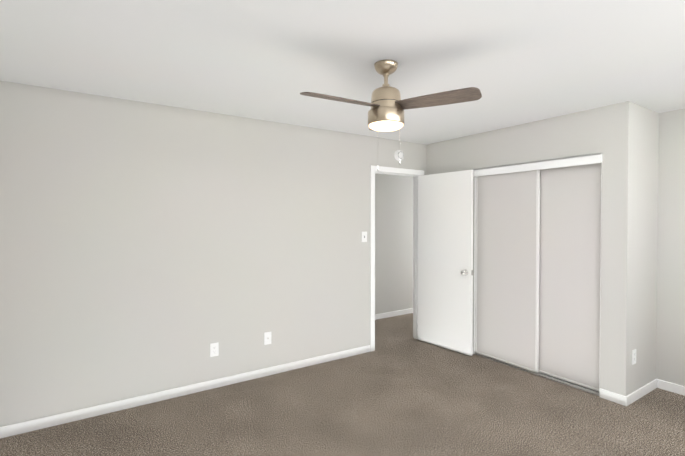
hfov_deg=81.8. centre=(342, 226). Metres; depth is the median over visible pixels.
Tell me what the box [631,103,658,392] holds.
wall
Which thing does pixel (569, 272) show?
sliding closet door
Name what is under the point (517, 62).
ceiling
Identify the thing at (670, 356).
wall
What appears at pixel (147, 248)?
wall
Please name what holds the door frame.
attached to the wall at (147, 248)
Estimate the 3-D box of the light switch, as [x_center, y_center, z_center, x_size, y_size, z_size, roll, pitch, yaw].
[0.249,0.120,4.424,0.072,0.118,0.021,-1,1,-34]
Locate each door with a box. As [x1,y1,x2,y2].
[417,170,472,355]
[475,170,539,372]
[539,163,600,390]
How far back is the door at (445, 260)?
4.55 m
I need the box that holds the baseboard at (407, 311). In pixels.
[375,308,412,319]
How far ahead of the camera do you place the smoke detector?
4.67 m
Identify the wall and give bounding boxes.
[0,81,426,426]
[375,174,412,313]
[426,101,633,395]
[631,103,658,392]
[656,109,684,385]
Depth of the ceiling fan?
2.32 m
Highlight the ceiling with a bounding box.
[0,0,684,144]
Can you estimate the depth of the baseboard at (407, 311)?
6.13 m
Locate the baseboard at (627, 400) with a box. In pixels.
[620,379,659,405]
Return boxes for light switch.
[362,232,366,241]
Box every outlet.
[210,342,218,356]
[264,332,270,344]
[632,349,635,364]
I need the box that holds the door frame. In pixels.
[370,165,423,351]
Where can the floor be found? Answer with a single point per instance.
(400, 390)
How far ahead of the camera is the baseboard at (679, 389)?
3.43 m
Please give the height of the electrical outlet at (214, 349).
0.118 m
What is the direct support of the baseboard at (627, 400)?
attached to the wall at (645, 232)
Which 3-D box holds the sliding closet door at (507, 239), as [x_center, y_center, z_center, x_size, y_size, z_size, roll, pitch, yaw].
[1.685,0.419,4.099,0.028,1.984,0.717,-1,1,-34]
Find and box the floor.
[0,313,684,455]
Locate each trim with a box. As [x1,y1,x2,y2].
[473,153,601,392]
[474,353,598,395]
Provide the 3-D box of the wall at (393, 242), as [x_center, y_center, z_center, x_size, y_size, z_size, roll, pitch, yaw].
[-0.485,0.194,5.330,6.363,2.440,0.100,-1,1,-34]
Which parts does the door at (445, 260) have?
knob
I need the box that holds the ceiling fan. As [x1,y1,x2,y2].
[300,60,481,170]
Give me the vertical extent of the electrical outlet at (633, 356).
0.118 m
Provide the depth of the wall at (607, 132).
3.30 m
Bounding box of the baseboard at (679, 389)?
[660,380,684,395]
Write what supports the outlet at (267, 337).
attached to the wall at (147, 248)
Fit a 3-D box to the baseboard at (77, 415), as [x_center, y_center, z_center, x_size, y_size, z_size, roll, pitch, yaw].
[-1.027,1.400,3.588,3.237,0.078,0.013,-1,1,-34]
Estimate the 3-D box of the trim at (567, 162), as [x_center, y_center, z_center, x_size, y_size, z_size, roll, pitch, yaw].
[1.849,0.408,3.879,0.118,2.052,1.288,-1,1,-34]
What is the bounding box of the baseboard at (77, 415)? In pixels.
[0,345,369,438]

